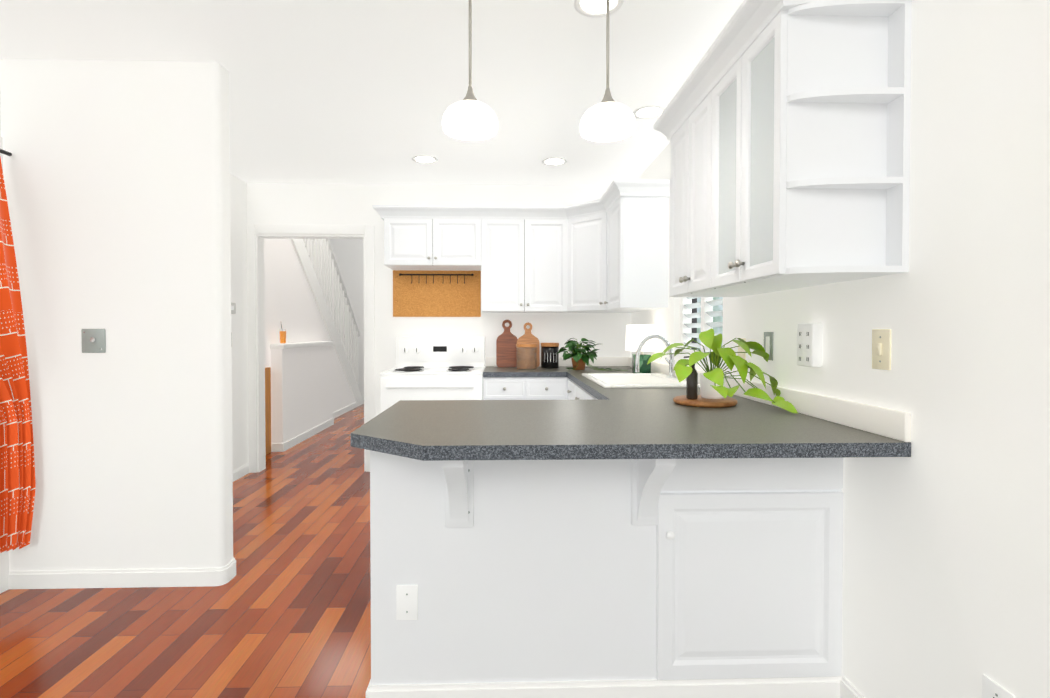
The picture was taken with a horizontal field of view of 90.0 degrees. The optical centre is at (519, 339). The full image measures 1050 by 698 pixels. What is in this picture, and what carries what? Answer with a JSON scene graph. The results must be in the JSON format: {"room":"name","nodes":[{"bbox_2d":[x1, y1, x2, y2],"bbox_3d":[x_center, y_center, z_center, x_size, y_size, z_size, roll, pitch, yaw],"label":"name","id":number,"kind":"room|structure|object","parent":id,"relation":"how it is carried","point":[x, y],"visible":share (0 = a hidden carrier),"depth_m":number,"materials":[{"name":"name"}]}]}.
{"room":"kitchen","nodes":[
{"label":"kitchen","id":0,"kind":"room"},
{"bbox_2d":[0,86,0,136],"bbox_3d":[-2.436,-0.038,0.515,0.120,2.500,4.169,0,1,-2],"label":"wall","id":1,"kind":"structure","parent":0,"point":[0,111],"depth_m":2.46,"materials":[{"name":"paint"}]},
{"bbox_2d":[0,137,8,593],"bbox_3d":[-2.472,0.126,1.928,0.134,2.130,1.090,0,1,-2],"label":"trim","id":2,"kind":"structure","parent":1,"relation":"attached to","point":[4,568],"depth_m":2.46,"materials":[{"name":"paint"}]},
{"bbox_2d":[0,149,11,155],"bbox_3d":[-2.390,-0.860,1.938,0.058,0.017,1.037,0,1,-2],"label":"curtain rod","id":3,"kind":"object","parent":1,"relation":"attached to","point":[7,153],"visible":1,"depth_m":2.43,"materials":[{"name":"black metal"}]},
{"bbox_2d":[0,157,35,552],"bbox_3d":[-2.326,0.067,2.130,0.142,1.830,0.638,0,1,-2],"label":"curtain","id":4,"kind":"object","parent":3,"relation":"hanging from","point":[17,480],"visible":1,"depth_m":2.41,"materials":[{"name":"orange fabric"}]},
{"bbox_2d":[0,59,232,570],"bbox_3d":[-1.935,-0.069,2.555,1.006,2.500,0.120,0,1,-2],"label":"wall","id":5,"kind":"structure","parent":0,"point":[116,174],"depth_m":2.50,"materials":[{"name":"paint"}]},
{"bbox_2d":[81,329,105,352],"bbox_3d":[-2.022,0.005,2.489,0.110,0.114,0.010,0,1,-2],"label":"switch plate","id":6,"kind":"object","parent":5,"relation":"attached to","point":[93,340],"visible":1,"depth_m":2.49,"materials":[{"name":"silver metal"}]},
{"bbox_2d":[8,563,231,588],"bbox_3d":[-1.926,1.141,2.501,1.019,0.082,0.030,0,1,-2],"label":"baseboard","id":7,"kind":"structure","parent":5,"relation":"attached to","point":[113,578],"depth_m":2.50,"materials":[{"name":"paint"}]},
{"bbox_2d":[0,404,370,697],"bbox_3d":[-1.259,1.184,3.957,4.765,0.050,10.940,0,1,-2],"label":"floor","id":8,"kind":"structure","parent":0,"point":[285,612],"depth_m":2.25,"materials":[{"name":"brown wood"}]},
{"bbox_2d":[303,239,359,384],"bbox_3d":[-3.049,-0.742,7.094,0.941,3.704,3.120,0,1,-2],"label":"stair railing","id":9,"kind":"object","parent":8,"relation":"on","point":[325,266],"visible":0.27,"depth_m":7.46,"materials":[{"name":"paint"}]},
{"bbox_2d":[380,336,484,412],"bbox_3d":[-0.672,0.565,4.218,0.766,1.180,0.720,0,1,-2],"label":"range","id":10,"kind":"object","parent":8,"relation":"on","point":[440,368],"visible":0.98,"depth_m":4.05,"materials":[{"name":"metal"}]},
{"bbox_2d":[366,450,637,697],"bbox_3d":[-0.068,0.752,2.012,0.848,0.874,0.639,0,1,-2],"label":"peninsula base panel","id":11,"kind":"object","parent":8,"relation":"on","point":[490,578],"depth_m":1.71,"materials":[{"name":"paint"}]},
{"bbox_2d":[351,394,670,460],"bbox_3d":[-0.053,0.296,1.881,0.930,0.040,0.937,0,1,-2],"label":"countertop","id":12,"kind":"structure","parent":11,"relation":"on","point":[634,423],"depth_m":1.61,"materials":[{"name":"grey stone"}]},
{"bbox_2d":[484,377,527,399],"bbox_3d":[-0.124,0.717,4.296,0.319,0.874,0.634,0,1,-2],"label":"base cabinet","id":13,"kind":"object","parent":8,"relation":"on","point":[525,388],"depth_m":3.98,"materials":[{"name":"paint"}]},
{"bbox_2d":[528,377,567,399],"bbox_3d":[0.192,0.717,4.305,0.313,0.874,0.634,0,1,-2],"label":"base cabinet","id":14,"kind":"object","parent":8,"relation":"on","point":[539,388],"depth_m":3.99,"materials":[{"name":"paint"}]},
{"bbox_2d":[483,366,562,376],"bbox_3d":[0.026,0.259,4.292,0.625,0.040,0.638,0,1,-2],"label":"countertop","id":15,"kind":"structure","parent":14,"relation":"on","point":[488,371],"depth_m":3.98,"materials":[{"name":"grey stone"}]},
{"bbox_2d":[496,320,517,366],"bbox_3d":[-0.109,0.031,4.527,0.185,0.411,0.075,0,1,-2],"label":"cutting board","id":16,"kind":"object","parent":15,"relation":"on","point":[506,348],"visible":0.94,"depth_m":4.51,"materials":[{"name":"brown wood"}]},
{"bbox_2d":[516,344,536,369],"bbox_3d":[0.056,0.136,4.271,0.174,0.204,0.174,0,1,-2],"label":"jar","id":17,"kind":"object","parent":15,"relation":"on","point":[526,358],"visible":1,"depth_m":4.20,"materials":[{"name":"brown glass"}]},
{"bbox_2d":[517,323,539,366],"bbox_3d":[0.072,0.044,4.505,0.195,0.386,0.078,0,1,-2],"label":"cutting board","id":18,"kind":"object","parent":15,"relation":"on","point":[527,337],"visible":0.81,"depth_m":4.50,"materials":[{"name":"brown wood"}]},
{"bbox_2d":[541,343,558,367],"bbox_3d":[0.253,0.131,4.407,0.154,0.210,0.154,0,1,-2],"label":"canister","id":19,"kind":"object","parent":15,"relation":"on","point":[549,356],"visible":1,"depth_m":4.34,"materials":[{"name":"black"}]},
{"bbox_2d":[567,379,570,399],"bbox_3d":[0.687,0.724,3.805,0.636,0.874,0.424,0,1,-2],"label":"base cabinet","id":20,"kind":"object","parent":8,"relation":"on","point":[569,381],"depth_m":3.88,"materials":[{"name":"paint"}]},
{"bbox_2d":[585,366,631,369],"bbox_3d":[0.667,0.259,4.312,0.420,0.040,0.638,0,1,-2],"label":"countertop","id":21,"kind":"structure","parent":20,"relation":"on","point":[612,367],"depth_m":4.47,"materials":[{"name":"grey stone"}]},
{"bbox_2d":[571,380,582,399],"bbox_3d":[0.700,0.731,3.393,0.636,0.874,0.400,0,1,-2],"label":"base cabinet","id":22,"kind":"object","parent":8,"relation":"on","point":[575,391],"depth_m":3.52,"materials":[{"name":"paint"}]},
{"bbox_2d":[583,389,590,399],"bbox_3d":[0.712,0.737,2.993,0.636,0.874,0.401,0,1,-2],"label":"base cabinet","id":23,"kind":"object","parent":8,"relation":"on","point":[586,396],"depth_m":3.10,"materials":[{"name":"paint"}]},
{"bbox_2d":[559,366,910,458],"bbox_3d":[0.703,0.278,3.033,0.653,0.040,3.195,0,1,-2],"label":"countertop","id":24,"kind":"structure","parent":23,"relation":"on","point":[687,442],"depth_m":1.45,"materials":[{"name":"grey stone"}]},
{"bbox_2d":[556,338,631,370],"bbox_3d":[0.587,0.112,4.213,0.578,0.254,0.373,0,1,-2],"label":"plant","id":25,"kind":"object","parent":24,"relation":"on","point":[579,359],"visible":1,"depth_m":4.17,"materials":[{"name":"green plant"}]},
{"bbox_2d":[582,373,699,387],"bbox_3d":[0.717,0.337,3.254,0.550,0.197,0.816,0,1,-2],"label":"sink","id":26,"kind":"object","parent":24,"relation":"in","point":[632,380],"visible":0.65,"depth_m":3.59,"materials":[{"name":"white ceramic"}]},
{"bbox_2d":[625,325,658,372],"bbox_3d":[0.888,0.068,3.825,0.196,0.355,0.196,0,1,-2],"label":"table lamp","id":27,"kind":"object","parent":24,"relation":"on","point":[636,335],"visible":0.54,"depth_m":3.73,"materials":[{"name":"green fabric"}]},
{"bbox_2d":[635,334,675,377],"bbox_3d":[0.852,0.101,3.333,0.260,0.273,0.129,0,1,-2],"label":"faucet","id":28,"kind":"object","parent":24,"relation":"on","point":[671,362],"visible":0.98,"depth_m":3.28,"materials":[{"name":"silver metal"}]},
{"bbox_2d":[638,458,843,697],"bbox_3d":[0.708,0.752,2.036,0.704,0.874,0.639,0,1,-2],"label":"base cabinet","id":29,"kind":"object","parent":8,"relation":"on","point":[655,578],"depth_m":1.72,"materials":[{"name":"paint"}]},
{"bbox_2d":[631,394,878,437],"bbox_3d":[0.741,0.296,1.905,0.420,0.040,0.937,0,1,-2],"label":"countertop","id":30,"kind":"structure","parent":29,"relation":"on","point":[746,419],"depth_m":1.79,"materials":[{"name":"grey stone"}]},
{"bbox_2d":[673,395,736,407],"bbox_3d":[0.784,0.259,2.224,0.256,0.022,0.256,0,1,-2],"label":"wood tray","id":31,"kind":"object","parent":30,"relation":"on","point":[699,401],"visible":0.85,"depth_m":2.13,"materials":[{"name":"brown wood"}]},
{"bbox_2d":[684,356,697,399],"bbox_3d":[0.716,0.158,2.201,0.058,0.181,0.046,0,1,-2],"label":"soap bottle","id":32,"kind":"object","parent":31,"relation":"on","point":[692,385],"visible":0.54,"depth_m":2.18,"materials":[{"name":"black glass"}]},
{"bbox_2d":[647,328,797,413],"bbox_3d":[0.791,0.110,2.174,0.487,0.314,0.529,0,1,-2],"label":"plant","id":33,"kind":"object","parent":30,"relation":"on","point":[713,380],"visible":1,"depth_m":2.12,"materials":[{"name":"green plant"}]},
{"bbox_2d":[230,174,363,470],"bbox_3d":[-3.043,-0.369,5.739,1.310,3.002,6.321,0,1,-2],"label":"wall","id":34,"kind":"structure","parent":0,"point":[314,388],"depth_m":5.65,"materials":[{"name":"paint"}]},
{"bbox_2d":[231,302,235,313],"bbox_3d":[-2.326,-0.255,4.218,0.028,0.090,0.130,0,1,-2],"label":"thermostat","id":35,"kind":"object","parent":34,"relation":"attached to","point":[233,308],"visible":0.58,"depth_m":4.24,"materials":[{"name":"grey plastic"}]},
{"bbox_2d":[232,463,248,481],"bbox_3d":[-2.314,1.124,3.588,0.013,0.082,1.931,0,1,-2],"label":"baseboard","id":36,"kind":"structure","parent":34,"relation":"attached to","point":[242,471],"depth_m":4.38,"materials":[{"name":"paint"}]},
{"bbox_2d":[265,367,270,454],"bbox_3d":[-2.525,0.713,5.012,0.033,0.860,0.600,0,1,-2],"label":"gate","id":37,"kind":"object","parent":34,"relation":"attached to","point":[268,408],"visible":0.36,"depth_m":5.26,"materials":[{"name":"brown wood"}]},
{"bbox_2d":[279,324,285,343],"bbox_3d":[-2.469,-0.076,5.472,0.072,0.230,0.072,0,1,-2],"label":"glass","id":38,"kind":"object","parent":34,"relation":"on","point":[282,336],"visible":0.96,"depth_m":5.45,"materials":[{"name":"orange glass"}]},
{"bbox_2d":[309,239,363,395],"bbox_3d":[-1.424,-0.875,9.334,4.765,3.900,0.120,0,1,-2],"label":"wall","id":39,"kind":"structure","parent":0,"point":[348,254],"depth_m":9.22,"materials":[{"name":"paint"}]},
{"bbox_2d":[0,0,743,185],"bbox_3d":[-1.186,-1.353,1.509,4.765,0.100,6.120,0,1,-2],"label":"ceiling","id":40,"kind":"structure","parent":0,"point":[346,91],"depth_m":2.54,"materials":[{"name":"paint"}]},
{"bbox_2d":[412,155,437,163],"bbox_3d":[-0.704,-1.343,3.895,0.192,0.018,0.192,0,1,-2],"label":"recessed light","id":41,"kind":"object","parent":40,"relation":"in","point":[425,159],"visible":0.96,"depth_m":3.89,"materials":[{"name":"paint"}]},
{"bbox_2d":[442,0,497,140],"bbox_3d":[-0.171,-1.014,1.805,0.194,0.586,0.194,0,1,-2],"label":"pendant light","id":42,"kind":"object","parent":40,"relation":"hanging from","point":[470,117],"visible":1,"depth_m":1.80,"materials":[{"name":"white glass"}]},
{"bbox_2d":[542,157,566,165],"bbox_3d":[0.260,-1.344,3.945,0.192,0.018,0.192,0,1,-2],"label":"recessed light","id":43,"kind":"object","parent":40,"relation":"in","point":[554,161],"visible":0.98,"depth_m":3.94,"materials":[{"name":"paint"}]},
{"bbox_2d":[574,0,623,16],"bbox_3d":[0.306,-1.314,2.035,0.192,0.018,0.192,0,1,-2],"label":"recessed light","id":44,"kind":"object","parent":40,"relation":"in","point":[592,8],"visible":0.98,"depth_m":2.06,"materials":[{"name":"paint"}]},
{"bbox_2d":[580,0,635,141],"bbox_3d":[0.305,-1.014,1.820,0.194,0.586,0.194,0,1,-2],"label":"pendant light","id":45,"kind":"object","parent":40,"relation":"hanging from","point":[607,118],"visible":1,"depth_m":1.81,"materials":[{"name":"white glass"}]},
{"bbox_2d":[633,105,664,118],"bbox_3d":[0.754,-1.330,3.059,0.192,0.018,0.192,0,1,-2],"label":"recessed light","id":46,"kind":"object","parent":40,"relation":"in","point":[650,112],"visible":0.94,"depth_m":3.06,"materials":[{"name":"paint"}]},
{"bbox_2d":[246,183,630,471],"bbox_3d":[-1.340,-0.801,4.614,4.645,3.900,0.120,0,1,-2],"label":"wall","id":47,"kind":"structure","parent":0,"point":[305,204],"depth_m":4.57,"materials":[{"name":"paint"}]},
{"bbox_2d":[247,224,374,472],"bbox_3d":[-1.804,0.078,4.614,1.087,2.142,0.152,0,1,-2],"label":"door frame","id":48,"kind":"structure","parent":47,"relation":"attached to","point":[257,234],"depth_m":4.54,"materials":[{"name":"paint"}]},
{"bbox_2d":[393,270,480,316],"bbox_3d":[-0.720,-0.401,4.544,0.760,0.402,0.069,0,1,-2],"label":"corkboard","id":49,"kind":"object","parent":47,"relation":"attached to","point":[428,293],"visible":1,"depth_m":4.57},
{"bbox_2d":[372,179,669,312],"bbox_3d":[-0.085,-0.650,4.025,2.168,0.845,1.135,0,1,-2],"label":"upper cabinet","id":50,"kind":"object","parent":47,"relation":"attached to","point":[607,251],"visible":0.98,"depth_m":4.25,"materials":[{"name":"paint"}]},
{"bbox_2d":[486,357,625,366],"bbox_3d":[0.318,0.193,4.610,1.230,0.082,0.020,0,1,-2],"label":"trim","id":51,"kind":"structure","parent":47,"relation":"attached to","point":[490,361],"depth_m":4.61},
{"bbox_2d":[631,0,1049,697],"bbox_3d":[1.134,-0.055,1.650,0.120,2.500,6.220,0,1,-2],"label":"wall","id":52,"kind":"structure","parent":0,"point":[947,558],"depth_m":1.31,"materials":[{"name":"paint"}]},
{"bbox_2d":[676,297,722,362],"bbox_3d":[1.078,-0.347,3.084,0.094,0.920,0.780,0,1,-2],"label":"window","id":53,"kind":"structure","parent":52,"relation":"in","point":[706,314],"depth_m":3.23,"materials":[{"name":"paint"}]},
{"bbox_2d":[738,338,745,359],"bbox_3d":[1.045,0.052,2.474,0.007,0.120,0.075,0,1,-2],"label":"light switch","id":54,"kind":"object","parent":52,"relation":"attached to","point":[742,355],"visible":0.29,"depth_m":2.46,"materials":[{"name":"beige plastic"}]},
{"bbox_2d":[626,357,910,441],"bbox_3d":[1.020,0.217,3.043,0.024,0.082,3.196,0,1,-2],"label":"backsplash","id":55,"kind":"structure","parent":52,"relation":"attached to","point":[889,423],"depth_m":1.73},
{"bbox_2d":[764,332,773,360],"bbox_3d":[1.053,0.026,2.224,0.007,0.120,0.075,0,1,-2],"label":"light switch","id":56,"kind":"object","parent":52,"relation":"attached to","point":[768,342],"visible":0.75,"depth_m":2.21,"materials":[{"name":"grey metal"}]},
{"bbox_2d":[653,0,911,296],"bbox_3d":[0.867,-0.618,1.972,0.390,0.845,1.216,0,1,-2],"label":"upper cabinet","id":57,"kind":"object","parent":52,"relation":"attached to","point":[783,127],"visible":1,"depth_m":1.51,"materials":[{"name":"paint"}]},
{"bbox_2d":[797,323,822,366],"bbox_3d":[1.044,0.019,1.888,0.045,0.155,0.100,0,1,-2],"label":"adapter","id":58,"kind":"object","parent":52,"relation":"attached to","point":[809,344],"visible":1,"depth_m":1.85,"materials":[{"name":"white plastic"}]},
{"bbox_2d":[840,676,864,697],"bbox_3d":[1.112,1.176,0.207,0.013,0.082,3.060,0,1,-2],"label":"baseboard","id":59,"kind":"structure","parent":52,"relation":"attached to","point":[847,690],"depth_m":1.70,"materials":[{"name":"paint"}]},
{"bbox_2d":[872,329,890,369],"bbox_3d":[1.070,0.028,1.559,0.014,0.120,0.075,0,1,-2],"label":"light switch","id":60,"kind":"object","parent":52,"relation":"attached to","point":[881,349],"visible":1,"depth_m":1.55,"materials":[{"name":"plastic"}]},
{"bbox_2d":[982,674,1014,697],"bbox_3d":[1.085,0.842,1.192,0.007,0.120,0.075,0,1,-2],"label":"electrical outlet","id":61,"kind":"object","parent":52,"relation":"attached to","point":[991,688],"visible":1,"depth_m":1.20,"materials":[{"name":"white plastic"}]},
{"label":"outside","id":62,"kind":"structure","parent":0,"visible":0},
{"bbox_2d":[697,297,722,349],"bbox_3d":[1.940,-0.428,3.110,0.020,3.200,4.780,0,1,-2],"label":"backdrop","id":63,"kind":"structure","parent":62,"point":[718,319],"depth_m":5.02,"materials":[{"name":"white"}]}
]}

